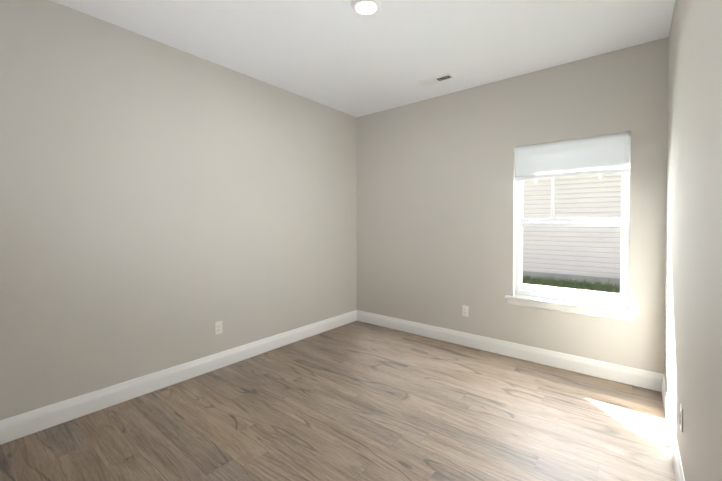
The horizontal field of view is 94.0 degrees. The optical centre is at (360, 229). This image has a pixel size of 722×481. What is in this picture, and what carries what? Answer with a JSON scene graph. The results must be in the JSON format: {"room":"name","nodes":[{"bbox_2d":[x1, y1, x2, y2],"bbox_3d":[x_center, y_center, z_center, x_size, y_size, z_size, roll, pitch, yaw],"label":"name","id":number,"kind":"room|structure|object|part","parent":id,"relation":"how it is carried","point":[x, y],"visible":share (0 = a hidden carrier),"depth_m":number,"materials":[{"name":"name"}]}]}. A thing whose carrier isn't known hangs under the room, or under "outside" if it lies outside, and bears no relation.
{"room":"empty bedroom","nodes":[
{"label":"empty bedroom","id":0,"kind":"room"},
{"bbox_2d":[0,0,356,419],"bbox_3d":[-1.350,-0.110,3.094,0.160,2.740,3.900,1,1,39],"label":"wall","id":1,"kind":"structure","parent":0,"point":[163,206],"depth_m":2.59,"materials":[{"name":"beige paint"}]},
{"bbox_2d":[0,310,355,444],"bbox_3d":[-1.283,1.191,3.060,0.015,0.140,3.900,1,1,39],"label":"baseboard","id":2,"kind":"structure","parent":1,"relation":"attached to","point":[29,423],"depth_m":2.58,"materials":[{"name":"white wood"}]},
{"bbox_2d":[215,321,222,334],"bbox_3d":[-1.287,0.895,3.052,0.010,0.115,0.070,1,1,39],"label":"electrical outlet","id":3,"kind":"object","parent":1,"relation":"attached to","point":[218,327],"visible":1,"depth_m":3.05,"materials":[{"name":"white plastic"}]},
{"bbox_2d":[0,321,675,480],"bbox_3d":[-0.080,1.401,2.088,3.430,0.250,4.220,1,1,39],"label":"floor","id":4,"kind":"structure","parent":0,"point":[357,401],"depth_m":2.19,"materials":[{"name":"wood"}]},
{"bbox_2d":[51,0,675,117],"bbox_3d":[-0.080,-1.539,2.042,3.430,0.150,4.220,1,1,39],"label":"ceiling","id":5,"kind":"structure","parent":0,"point":[343,56],"depth_m":2.57,"materials":[{"name":"white paint"}]},
{"bbox_2d":[351,0,380,14],"bbox_3d":[0.033,-1.451,2.197,0.200,0.031,0.200,1,1,39],"label":"recessed light","id":6,"kind":"object","parent":5,"relation":"in","point":[365,7],"visible":1,"depth_m":2.18,"materials":[{"name":"white plastic"}]},
{"bbox_2d":[418,72,456,86],"bbox_3d":[0.754,-1.476,3.342,0.355,0.017,0.150,1,1,39],"label":"ceiling vent","id":7,"kind":"object","parent":5,"relation":"in","point":[438,79],"visible":1,"depth_m":3.33,"materials":[{"name":"white metal"}]},
{"bbox_2d":[357,37,668,373],"bbox_3d":[1.198,-0.119,3.641,3.430,2.740,0.160,1,1,39],"label":"wall","id":8,"kind":"structure","parent":0,"point":[436,214],"depth_m":3.41,"materials":[{"name":"beige paint"}]},
{"bbox_2d":[462,305,468,316],"bbox_3d":[1.118,0.878,3.612,0.070,0.115,0.010,1,1,39],"label":"electrical outlet","id":9,"kind":"object","parent":8,"relation":"attached to","point":[465,310],"visible":1,"depth_m":3.61,"materials":[{"name":"white plastic"}]},
{"bbox_2d":[356,310,660,391],"bbox_3d":[1.147,1.182,3.591,3.060,0.140,0.015,1,1,39],"label":"baseboard","id":10,"kind":"structure","parent":8,"relation":"attached to","point":[650,380],"depth_m":3.22,"materials":[{"name":"white wood"}]},
{"bbox_2d":[505,294,638,315],"bbox_3d":[1.874,0.671,3.074,1.020,0.022,0.206,1,1,39],"label":"window sill","id":11,"kind":"structure","parent":8,"relation":"attached to","point":[577,304],"depth_m":2.97,"materials":[{"name":"white wood"}]},
{"bbox_2d":[508,299,635,321],"bbox_3d":[1.834,0.716,3.026,0.980,0.066,0.015,1,1,39],"label":"apron","id":12,"kind":"object","parent":8,"relation":"attached to","point":[598,313],"visible":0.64,"depth_m":2.97,"materials":[{"name":"white wood"}]},
{"bbox_2d":[515,138,630,307],"bbox_3d":[1.913,-0.071,3.111,0.890,1.460,0.074,1,1,39],"label":"window","id":13,"kind":"structure","parent":8,"relation":"in","point":[580,257],"depth_m":3.08,"materials":[{"name":"white plastic"}]},
{"bbox_3d":[1.906,0.265,3.108,0.834,0.700,0.036,1,1,39],"label":"window sash","id":14,"kind":"part","parent":13,"relation":"part of","materials":[{"name":"glass"}]},
{"bbox_3d":[1.917,-0.089,3.116,0.780,1.280,0.033,1,1,39],"label":"glass","id":15,"kind":"part","parent":13,"relation":"part of","materials":[{"name":"clear glass"}]},
{"bbox_3d":[1.926,-0.419,3.121,0.834,0.707,0.026,1,1,39],"label":"window sash","id":16,"kind":"part","parent":13,"relation":"part of","materials":[{"name":"glass"}]},
{"bbox_2d":[664,0,721,480],"bbox_3d":[1.190,-0.078,1.035,0.160,2.740,3.900,1,1,39],"label":"wall","id":17,"kind":"structure","parent":0,"point":[693,333],"depth_m":1.35,"materials":[{"name":"beige paint"}]},
{"bbox_2d":[660,374,684,480],"bbox_3d":[1.122,1.221,1.110,0.015,0.140,3.900,1,1,39],"label":"baseboard","id":18,"kind":"structure","parent":17,"relation":"attached to","point":[679,475],"depth_m":1.94,"materials":[{"name":"white wood"}]},
{"bbox_2d":[679,403,682,431],"bbox_3d":[1.565,0.921,1.649,0.010,0.115,0.070,1,1,39],"label":"electrical outlet","id":19,"kind":"object","parent":17,"relation":"attached to","point":[681,417],"visible":1,"depth_m":1.62,"materials":[{"name":"white plastic"}]},
{"bbox_3d":[1.856,-0.777,3.029,0.888,0.043,0.042,1,1,39],"label":"roller","id":20,"kind":"object","parent":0,"visible":0},
{"bbox_2d":[515,132,629,176],"bbox_3d":[1.844,-0.647,3.017,0.878,0.299,0.006,1,1,39],"label":"window blind","id":21,"kind":"object","parent":20,"relation":"hanging from","point":[608,152],"visible":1,"depth_m":2.98,"materials":[{"name":"white fabric"}]},
{"bbox_2d":[514,168,628,180],"bbox_3d":[1.844,-0.488,3.019,0.878,0.038,0.014,1,1,39],"label":"rail","id":22,"kind":"object","parent":21,"relation":"attached to","point":[574,174],"visible":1,"depth_m":2.98,"materials":[{"name":"white plastic"}]}
]}

